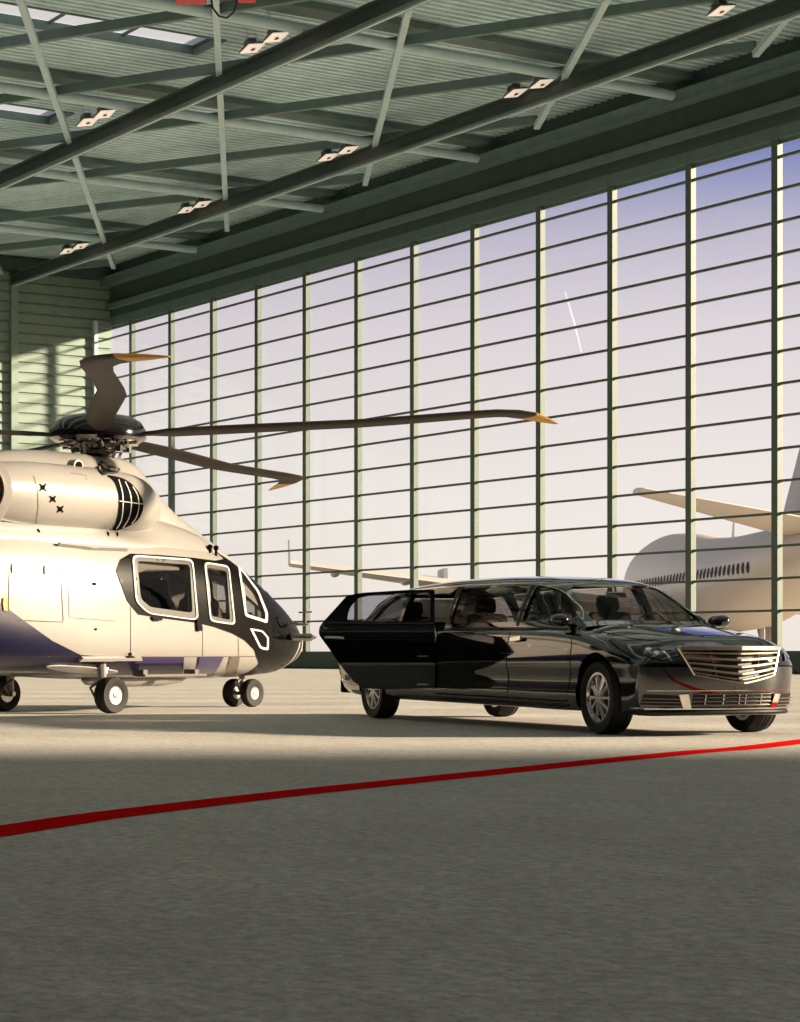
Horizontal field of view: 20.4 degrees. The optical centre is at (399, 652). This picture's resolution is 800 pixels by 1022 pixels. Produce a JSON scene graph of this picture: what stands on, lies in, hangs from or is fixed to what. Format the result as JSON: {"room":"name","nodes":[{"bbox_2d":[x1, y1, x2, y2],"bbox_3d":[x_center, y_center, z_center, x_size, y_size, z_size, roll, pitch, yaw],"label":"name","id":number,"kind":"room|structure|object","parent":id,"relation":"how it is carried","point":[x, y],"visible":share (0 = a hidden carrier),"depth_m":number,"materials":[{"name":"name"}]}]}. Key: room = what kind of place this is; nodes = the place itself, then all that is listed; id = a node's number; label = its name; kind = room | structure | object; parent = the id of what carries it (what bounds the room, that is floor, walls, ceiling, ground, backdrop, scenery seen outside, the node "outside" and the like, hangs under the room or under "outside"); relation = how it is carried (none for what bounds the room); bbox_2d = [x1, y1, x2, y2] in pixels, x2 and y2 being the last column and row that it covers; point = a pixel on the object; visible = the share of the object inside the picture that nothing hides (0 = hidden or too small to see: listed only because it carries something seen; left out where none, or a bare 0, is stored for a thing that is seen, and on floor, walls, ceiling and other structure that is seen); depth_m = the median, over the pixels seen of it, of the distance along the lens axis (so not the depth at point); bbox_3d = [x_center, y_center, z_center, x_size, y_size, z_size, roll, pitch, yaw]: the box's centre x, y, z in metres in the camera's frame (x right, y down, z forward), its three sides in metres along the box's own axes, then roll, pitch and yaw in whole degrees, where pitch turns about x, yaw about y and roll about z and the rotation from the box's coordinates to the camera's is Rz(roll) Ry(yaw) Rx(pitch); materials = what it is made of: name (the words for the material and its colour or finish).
{"room":"aircraft hangar","nodes":[
{"label":"aircraft hangar","id":0,"kind":"room"},
{"bbox_2d":[0,255,111,453],"bbox_3d":[-54.948,-11.604,107.568,90.000,24.768,0.500,0,0,-33],"label":"wall","id":1,"kind":"structure","parent":0,"point":[56,314],"depth_m":129.79,"materials":[{"name":"green metal"}]},
{"bbox_2d":[10,285,17,448],"bbox_3d":[-22.328,-10.270,128.396,0.420,22.100,0.300,0,0,-33],"label":"trim","id":2,"kind":"structure","parent":1,"relation":"attached to","point":[13,289],"depth_m":128.25,"materials":[{"name":"green metal"}]},
{"bbox_2d":[0,256,113,279],"bbox_3d":[-54.730,-22.470,107.143,89.900,0.700,0.450,0,0,-33],"label":"trim","id":3,"kind":"structure","parent":1,"relation":"attached to","point":[7,263],"depth_m":129.76,"materials":[{"name":"paint"}]},
{"bbox_2d":[16,0,115,268],"bbox_3d":[-13.144,-21.935,80.228,45.209,0.230,80.517,0,0,-33],"label":"beam","id":4,"kind":"structure","parent":1,"relation":"attached to","point":[22,6],"depth_m":88.64,"materials":[{"name":"metal"}]},
{"bbox_2d":[65,259,114,269],"bbox_3d":[-19.690,-22.230,127.969,3.942,0.360,6.807,0,0,-33],"label":"trim","id":5,"kind":"structure","parent":1,"relation":"attached to","point":[104,262],"depth_m":126.72,"materials":[{"name":"green paint"}]},
{"bbox_2d":[92,321,97,398],"bbox_3d":[-18.016,-9.420,131.212,0.220,20.400,0.300,0,0,-33],"label":"trim","id":6,"kind":"structure","parent":1,"relation":"attached to","point":[94,323],"depth_m":131.13,"materials":[{"name":"paint"}]},
{"bbox_2d":[0,220,223,250],"bbox_3d":[-19.166,-22.230,120.309,11.442,0.360,20.207,0,0,-33],"label":"beam","id":7,"kind":"structure","parent":1,"relation":"attached to","point":[213,224],"depth_m":119.66,"materials":[{"name":"metal"}]},
{"bbox_2d":[0,0,312,49],"bbox_3d":[-13.144,-22.230,80.228,45.192,0.360,80.507,0,0,-33],"label":"trim","id":8,"kind":"structure","parent":1,"relation":"attached to","point":[227,7],"depth_m":78.38,"materials":[{"name":"green paint"}]},
{"bbox_2d":[0,173,363,222],"bbox_3d":[-18.642,-22.230,112.648,18.942,0.360,33.607,0,0,-33],"label":"beam","id":9,"kind":"structure","parent":1,"relation":"attached to","point":[353,178],"depth_m":109.70,"materials":[{"name":"metal"}]},
{"bbox_2d":[0,0,430,189],"bbox_3d":[19.996,-21.230,42.929,0.146,0.080,190.100,0,0,-33],"label":"trim","id":10,"kind":"structure","parent":1,"relation":"attached to","point":[421,2],"depth_m":83.19,"materials":[{"name":"paint"}]},
{"bbox_2d":[175,0,255,18],"bbox_3d":[-6.500,-21.513,73.000,4.000,1.334,1.000,0,0,0],"label":"crane hoist","id":11,"kind":"object","parent":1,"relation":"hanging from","point":[178,2],"visible":1,"depth_m":73.13,"materials":[{"name":"red"}]},
{"bbox_2d":[0,0,432,190],"bbox_3d":[19.996,-21.580,42.929,0.500,0.620,190.100,0,0,-33],"label":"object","id":12,"kind":"structure","parent":1,"relation":"attached to","point":[372,11],"depth_m":83.96,"materials":[{"name":"paint"}]},
{"bbox_2d":[212,0,228,231],"bbox_3d":[-6.078,-21.935,72.839,41.460,0.230,73.817,0,0,-33],"label":"trim","id":13,"kind":"structure","parent":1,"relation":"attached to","point":[216,20],"depth_m":89.12,"materials":[{"name":"paint"}]},
{"bbox_2d":[6,115,537,188],"bbox_3d":[-18.118,-22.230,104.988,26.442,0.360,47.007,0,0,-33],"label":"beam","id":14,"kind":"structure","parent":1,"relation":"attached to","point":[524,120],"depth_m":99.20,"materials":[{"name":"metal"}]},
{"bbox_2d":[0,0,729,104],"bbox_3d":[-17.070,-22.230,89.668,41.442,0.360,73.808,0,0,-33],"label":"beam","id":15,"kind":"structure","parent":1,"relation":"attached to","point":[644,6],"depth_m":80.12,"materials":[{"name":"grey metal"}]},
{"bbox_2d":[0,40,755,150],"bbox_3d":[-17.594,-22.230,97.328,33.942,0.360,60.407,0,0,-33],"label":"beam","id":16,"kind":"structure","parent":1,"relation":"attached to","point":[741,47],"depth_m":88.79,"materials":[{"name":"grey metal"}]},
{"bbox_2d":[362,9,412,185],"bbox_3d":[0.725,-21.935,69.280,33.960,0.230,60.417,0,0,-33],"label":"beam","id":17,"kind":"structure","parent":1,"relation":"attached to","point":[406,17],"depth_m":85.20,"materials":[{"name":"metal"}]},
{"bbox_2d":[9,0,799,284],"bbox_3d":[29.457,-21.580,49.109,0.500,0.620,190.100,0,0,-33],"label":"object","id":18,"kind":"structure","parent":1,"relation":"attached to","point":[776,10],"depth_m":90.65,"materials":[{"name":"paint"}]},
{"bbox_2d":[14,13,799,285],"bbox_3d":[29.457,-21.230,49.109,0.146,0.080,190.100,0,0,-33],"label":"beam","id":19,"kind":"structure","parent":1,"relation":"attached to","point":[798,14],"depth_m":90.42,"materials":[{"name":"metal"}]},
{"bbox_2d":[534,0,610,129],"bbox_3d":[7.528,-21.935,65.721,26.460,0.230,47.017,0,0,-33],"label":"beam","id":20,"kind":"structure","parent":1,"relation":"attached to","point":[602,6],"depth_m":80.39,"materials":[{"name":"metal"}]},
{"bbox_2d":[752,20,789,56],"bbox_3d":[14.332,-21.935,62.162,18.959,0.230,33.617,0,0,-33],"label":"beam","id":21,"kind":"structure","parent":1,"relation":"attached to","point":[775,30],"depth_m":79.09,"materials":[{"name":"metal"}]},
{"bbox_2d":[0,668,799,1021],"bbox_3d":[-3.422,0.930,28.769,90.100,0.300,192.000,0,0,-33],"label":"floor","id":22,"kind":"structure","parent":0,"point":[661,889],"depth_m":8.04,"materials":[{"name":"concrete"}]},
{"bbox_2d":[0,353,557,713],"bbox_3d":[-6.063,-1.420,28.637,15.748,4.400,11.560,0,0,-22],"label":"helicopter","id":23,"kind":"object","parent":22,"relation":"on","point":[87,542],"visible":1,"depth_m":28.90,"materials":[{"name":"white metal"}]},
{"bbox_2d":[39,484,46,490],"bbox_3d":[-4.436,-2.057,27.570,0.016,0.107,0.144,0,0,37],"label":"vent","id":24,"kind":"object","parent":23,"relation":"attached to","point":[42,487],"depth_m":27.57,"materials":[{"name":"black"}]},
{"bbox_2d":[57,506,63,512],"bbox_3d":[-4.265,-1.805,27.860,0.045,0.091,0.150,0,0,37],"label":"vent","id":25,"kind":"object","parent":23,"relation":"attached to","point":[60,509],"depth_m":27.86,"materials":[{"name":"black metal"}]},
{"bbox_2d":[0,739,799,836],"bbox_3d":[3.228,0.777,19.069,12.134,0.001,24.255,0,0,0],"label":"floor marking","id":26,"kind":"object","parent":22,"relation":"on","point":[68,820],"depth_m":12.46,"materials":[{"name":"red paint"}]},
{"bbox_2d":[319,576,791,733],"bbox_3d":[1.042,-0.035,24.177,3.231,1.630,8.412,0,0,-23],"label":"limousine","id":27,"kind":"object","parent":22,"relation":"on","point":[611,654],"visible":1,"depth_m":22.80,"materials":[{"name":"black paint"}]},
{"bbox_2d":[550,614,569,626],"bbox_3d":[1.585,-0.325,21.983,0.200,0.130,0.185,0,0,-23],"label":"mirror","id":28,"kind":"object","parent":27,"relation":"on","point":[559,620],"depth_m":21.91,"materials":[{"name":"black paint"}]},
{"bbox_2d":[582,624,703,640],"bbox_3d":[2.325,-0.199,21.332,1.065,0.180,1.082,0,0,0],"label":"hood","id":29,"kind":"object","parent":27,"relation":"attached to","point":[590,632],"depth_m":21.30,"materials":[{"name":"black metal"}]},
{"bbox_2d":[640,694,681,707],"bbox_3d":[2.421,0.447,20.637,0.398,0.128,0.055,0,0,15],"label":"grille","id":30,"kind":"object","parent":27,"relation":"attached to","point":[646,700],"depth_m":20.62,"materials":[{"name":"silver"}]},
{"bbox_2d":[710,615,729,627],"bbox_3d":[3.278,-0.325,22.702,0.200,0.130,0.185,0,0,-23],"label":"mirror","id":31,"kind":"object","parent":27,"relation":"on","point":[718,621],"depth_m":22.63,"materials":[{"name":"black paint"}]},
{"bbox_2d":[675,645,780,683],"bbox_3d":[3.060,0.110,20.846,1.085,0.360,0.653,0,0,0],"label":"grille","id":32,"kind":"object","parent":27,"relation":"attached to","point":[694,664],"depth_m":20.62,"materials":[{"name":"metal"}]},
{"bbox_2d":[695,624,768,640],"bbox_3d":[3.248,-0.199,21.742,0.610,0.180,1.462,0,0,0],"label":"hood","id":33,"kind":"object","parent":27,"relation":"attached to","point":[707,629],"depth_m":21.25,"materials":[{"name":"black metal"}]},
{"bbox_2d":[776,693,789,706],"bbox_3d":[3.666,0.447,21.165,0.055,0.128,0.398,0,0,29],"label":"grille","id":34,"kind":"object","parent":27,"relation":"attached to","point":[782,699],"depth_m":21.08,"materials":[{"name":"silver metal"}]},
{"bbox_2d":[0,0,799,264],"bbox_3d":[-3.149,-23.200,28.350,90.100,0.460,191.000,0,0,-33],"label":"ceiling","id":35,"kind":"structure","parent":0,"point":[615,37],"depth_m":89.71,"materials":[{"name":"grey metal"}]},
{"bbox_2d":[0,103,74,124],"bbox_3d":[-44.710,-23.090,75.617,72.200,0.360,2.400,0,0,-33],"label":"window","id":36,"kind":"structure","parent":35,"relation":"attached to","point":[49,117],"depth_m":95.40,"materials":[{"name":"white glass"}]},
{"bbox_2d":[59,229,73,253],"bbox_3d":[-18.140,-22.327,120.123,0.754,1.328,0.869,-14,-6,-35],"label":"floodlight","id":37,"kind":"object","parent":35,"relation":"hanging from","point":[66,248],"visible":0.92,"depth_m":119.94,"materials":[{"name":"paint"}]},
{"bbox_2d":[71,227,89,249],"bbox_3d":[-17.265,-22.327,118.783,0.754,1.328,0.869,-14,-6,-35],"label":"floodlight","id":38,"kind":"object","parent":35,"relation":"hanging from","point":[78,244],"visible":0.87,"depth_m":118.61,"materials":[{"name":"paint"}]},
{"bbox_2d":[76,105,97,126],"bbox_3d":[-12.979,-22.327,91.007,0.754,1.328,0.869,-14,-6,-35],"label":"floodlight","id":39,"kind":"object","parent":35,"relation":"hanging from","point":[86,119],"visible":0.91,"depth_m":90.83,"materials":[{"name":"paint"}]},
{"bbox_2d":[93,91,115,118],"bbox_3d":[-12.104,-22.327,89.667,0.754,1.328,0.869,-14,-6,-35],"label":"floodlight","id":40,"kind":"object","parent":35,"relation":"hanging from","point":[101,112],"visible":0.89,"depth_m":89.53,"materials":[{"name":"paint"}]},
{"bbox_2d":[0,209,210,240],"bbox_3d":[-48.291,-22.820,97.285,89.900,0.260,1.101,0,0,-33],"label":"beam","id":41,"kind":"structure","parent":35,"relation":"attached to","point":[57,220],"depth_m":118.12,"materials":[{"name":"metal"}]},
{"bbox_2d":[0,1,225,55],"bbox_3d":[-37.382,-23.090,64.398,72.200,0.360,2.401,0,0,-33],"label":"window","id":42,"kind":"structure","parent":35,"relation":"attached to","point":[200,43],"depth_m":82.86,"materials":[{"name":"white glass"}]},
{"bbox_2d":[0,148,338,199],"bbox_3d":[-40.964,-22.820,86.066,89.900,0.260,1.101,0,0,-33],"label":"beam","id":43,"kind":"structure","parent":35,"relation":"attached to","point":[18,153],"depth_m":105.70,"materials":[{"name":"metal"}]},
{"bbox_2d":[177,201,193,213],"bbox_3d":[-10.645,-22.327,109.013,0.755,1.328,0.869,-14,-6,-35],"label":"floodlight","id":44,"kind":"object","parent":35,"relation":"hanging from","point":[186,207],"visible":0.96,"depth_m":108.84,"materials":[{"name":"paint"}]},
{"bbox_2d":[192,182,211,207],"bbox_3d":[-9.770,-22.327,107.674,0.754,1.328,0.869,-14,-6,-35],"label":"floodlight","id":45,"kind":"object","parent":35,"relation":"hanging from","point":[200,202],"visible":0.88,"depth_m":107.50,"materials":[{"name":"paint"}]},
{"bbox_2d":[0,61,495,148],"bbox_3d":[-33.636,-22.820,74.847,89.900,0.260,1.101,0,0,-33],"label":"trim","id":46,"kind":"structure","parent":35,"relation":"attached to","point":[8,69],"depth_m":92.22,"materials":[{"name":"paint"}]},
{"bbox_2d":[239,25,265,53],"bbox_3d":[-5.484,-22.327,79.897,0.754,1.328,0.869,-14,-6,-35],"label":"floodlight","id":47,"kind":"object","parent":35,"relation":"hanging from","point":[251,45],"visible":0.88,"depth_m":79.73,"materials":[{"name":"paint"}]},
{"bbox_2d":[262,11,288,42],"bbox_3d":[-4.400,-22.271,78.460,0.745,1.383,0.919,0,0,-33],"label":"floodlight","id":48,"kind":"object","parent":35,"relation":"hanging from","point":[272,35],"visible":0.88,"depth_m":78.34,"materials":[{"name":"paint"}]},
{"bbox_2d":[317,149,337,160],"bbox_3d":[-3.321,-22.327,97.434,0.754,1.328,0.869,-14,-6,-35],"label":"floodlight","id":49,"kind":"object","parent":35,"relation":"hanging from","point":[326,155],"visible":0.91,"depth_m":97.25,"materials":[{"name":"paint"}]},
{"bbox_2d":[337,128,358,153],"bbox_3d":[-2.419,-22.327,96.052,0.754,1.328,0.869,-14,-6,-35],"label":"floodlight","id":50,"kind":"object","parent":35,"relation":"hanging from","point":[345,148],"visible":0.85,"depth_m":95.89,"materials":[{"name":"paint"}]},
{"bbox_2d":[219,0,693,84],"bbox_3d":[-26.309,-22.820,63.627,89.900,0.260,1.101,0,0,-33],"label":"trim","id":51,"kind":"structure","parent":35,"relation":"attached to","point":[308,9],"depth_m":82.86,"materials":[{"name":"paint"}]},
{"bbox_2d":[503,72,527,97],"bbox_3d":[4.312,-22.327,86.295,0.754,1.328,0.869,-14,-6,-35],"label":"floodlight","id":52,"kind":"object","parent":35,"relation":"hanging from","point":[516,89],"visible":0.94,"depth_m":86.12,"materials":[{"name":"paint"}]},
{"bbox_2d":[529,60,553,88],"bbox_3d":[5.242,-22.327,84.872,0.754,1.328,0.869,-14,-6,-35],"label":"floodlight","id":53,"kind":"object","parent":35,"relation":"hanging from","point":[538,82],"visible":0.84,"depth_m":84.75,"materials":[{"name":"grey"}]},
{"bbox_2d":[706,0,735,16],"bbox_3d":[10.852,-22.271,75.223,0.745,1.383,0.919,0,0,-33],"label":"floodlight","id":54,"kind":"object","parent":35,"relation":"hanging from","point":[718,8],"visible":1,"depth_m":75.07,"materials":[{"name":"paint"}]},
{"bbox_2d":[109,36,799,317],"bbox_3d":[34.569,-21.720,52.985,0.407,3.600,191.000,0,0,-33],"label":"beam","id":55,"kind":"structure","parent":0,"point":[787,86],"depth_m":98.76,"materials":[{"name":"metal"}]},
{"bbox_2d":[111,313,128,459],"bbox_3d":[-17.145,-9.580,132.064,0.410,20.720,4.975,0,0,-33],"label":"window","id":56,"kind":"structure","parent":55,"relation":"attached to","point":[120,321],"depth_m":131.00,"materials":[{"name":"paint"}]},
{"bbox_2d":[129,302,167,496],"bbox_3d":[-14.425,-9.580,127.899,0.410,20.720,4.975,0,0,-33],"label":"window","id":57,"kind":"structure","parent":55,"relation":"attached to","point":[159,310],"depth_m":129.19,"materials":[{"name":"paint"}]},
{"bbox_2d":[168,290,209,535],"bbox_3d":[-11.705,-9.580,123.734,0.410,20.720,4.975,0,0,-33],"label":"window","id":58,"kind":"structure","parent":55,"relation":"attached to","point":[201,298],"depth_m":125.49,"materials":[{"name":"paint"}]},
{"bbox_2d":[210,277,254,601],"bbox_3d":[-8.984,-9.580,119.568,0.410,20.720,4.975,0,0,-33],"label":"window","id":59,"kind":"structure","parent":55,"relation":"attached to","point":[246,285],"depth_m":121.33,"materials":[{"name":"paint"}]},
{"bbox_2d":[255,263,302,667],"bbox_3d":[-6.264,-9.580,115.403,0.410,20.720,4.975,0,0,-33],"label":"window","id":60,"kind":"structure","parent":55,"relation":"attached to","point":[293,272],"depth_m":117.17,"materials":[{"name":"paint"}]},
{"bbox_2d":[300,248,353,668],"bbox_3d":[-3.543,-9.580,111.238,0.410,20.720,4.975,0,0,-33],"label":"window","id":61,"kind":"structure","parent":55,"relation":"attached to","point":[309,659],"depth_m":112.65,"materials":[{"name":"paint"}]},
{"bbox_2d":[354,232,409,620],"bbox_3d":[-0.823,-9.580,107.072,0.410,20.720,4.975,0,0,-33],"label":"window","id":62,"kind":"structure","parent":55,"relation":"attached to","point":[402,241],"depth_m":108.84,"materials":[{"name":"paint"}]},
{"bbox_2d":[410,214,470,599],"bbox_3d":[1.898,-9.580,102.907,0.410,20.720,4.975,0,0,-33],"label":"window","id":63,"kind":"structure","parent":55,"relation":"attached to","point":[461,224],"depth_m":104.67,"materials":[{"name":"paint"}]},
{"bbox_2d":[99,50,799,287],"bbox_3d":[34.130,-21.995,52.698,0.658,0.450,191.000,0,0,-33],"label":"trim","id":64,"kind":"structure","parent":55,"relation":"attached to","point":[794,57],"depth_m":97.85,"materials":[{"name":"green paint"}]},
{"bbox_2d":[470,195,535,578],"bbox_3d":[4.618,-9.580,98.742,0.410,20.720,4.975,0,0,-33],"label":"window","id":65,"kind":"structure","parent":55,"relation":"attached to","point":[525,206],"depth_m":100.49,"materials":[{"name":"paint"}]},
{"bbox_2d":[536,175,607,575],"bbox_3d":[7.339,-9.580,94.577,0.410,20.720,4.975,0,0,-33],"label":"window","id":66,"kind":"structure","parent":55,"relation":"attached to","point":[596,186],"depth_m":96.33,"materials":[{"name":"paint"}]},
{"bbox_2d":[607,152,685,584],"bbox_3d":[10.059,-9.580,90.411,0.410,20.720,4.975,0,0,-33],"label":"window","id":67,"kind":"structure","parent":55,"relation":"attached to","point":[674,164],"depth_m":92.15,"materials":[{"name":"paint"}]},
{"bbox_2d":[685,127,771,613],"bbox_3d":[12.780,-9.580,86.246,0.410,20.720,4.975,0,0,-33],"label":"window","id":68,"kind":"structure","parent":55,"relation":"attached to","point":[758,140],"depth_m":88.01,"materials":[{"name":"paint"}]},
{"bbox_2d":[771,119,799,673],"bbox_3d":[15.500,-9.580,82.081,0.410,20.720,4.975,0,0,-33],"label":"window","id":69,"kind":"structure","parent":55,"relation":"attached to","point":[790,131],"depth_m":83.92,"materials":[{"name":"paint"}]},
{"label":"outside","id":70,"kind":"structure","parent":0,"visible":0},
{"bbox_3d":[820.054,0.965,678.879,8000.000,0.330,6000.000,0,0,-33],"label":"floor","id":71,"kind":"structure","parent":70,"visible":0},
{"bbox_2d":[288,448,799,641],"bbox_3d":[23.551,-11.220,154.017,62.690,24.000,72.000,0,0,-4],"label":"airliner","id":72,"kind":"object","parent":71,"relation":"on","point":[739,563],"visible":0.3,"depth_m":145.22,"materials":[{"name":"white metal"}]},
{"bbox_3d":[72.169,-9.595,-4.766,0.400,20.750,53.175,0,0,-33],"label":"wall","id":73,"kind":"structure","parent":0,"visible":0},
{"bbox_2d":[105,95,799,309],"bbox_3d":[34.268,-20.520,52.788,0.327,0.300,191.000,0,0,-33],"label":"trim","id":74,"kind":"structure","parent":73,"relation":"attached to","point":[793,102],"depth_m":98.84,"materials":[{"name":"green paint"}]},
{"bbox_3d":[-40.761,-11.320,3.188,0.400,24.200,190.800,0,0,-33],"label":"wall","id":75,"kind":"structure","parent":0,"visible":0},
{"bbox_2d":[0,224,196,252],"bbox_3d":[-48.459,-22.070,97.175,89.500,0.400,0.394,0,0,-33],"label":"beam","id":76,"kind":"structure","parent":75,"relation":"attached to","point":[3,228],"depth_m":117.49,"materials":[{"name":"metal"}]},
{"bbox_2d":[0,163,323,212],"bbox_3d":[-41.131,-22.070,85.956,89.500,0.400,0.395,0,0,-33],"label":"beam","id":77,"kind":"structure","parent":75,"relation":"attached to","point":[53,174],"depth_m":105.26,"materials":[{"name":"metal"}]},
{"bbox_2d":[0,82,479,162],"bbox_3d":[-33.804,-22.070,74.737,89.500,0.400,0.395,0,0,-33],"label":"beam","id":78,"kind":"structure","parent":75,"relation":"attached to","point":[7,88],"depth_m":92.35,"materials":[{"name":"metal"}]},
{"bbox_2d":[106,0,675,99],"bbox_3d":[-26.476,-22.070,63.518,89.500,0.400,0.395,0,0,-33],"label":"beam","id":79,"kind":"structure","parent":75,"relation":"attached to","point":[202,11],"depth_m":80.79,"materials":[{"name":"metal"}]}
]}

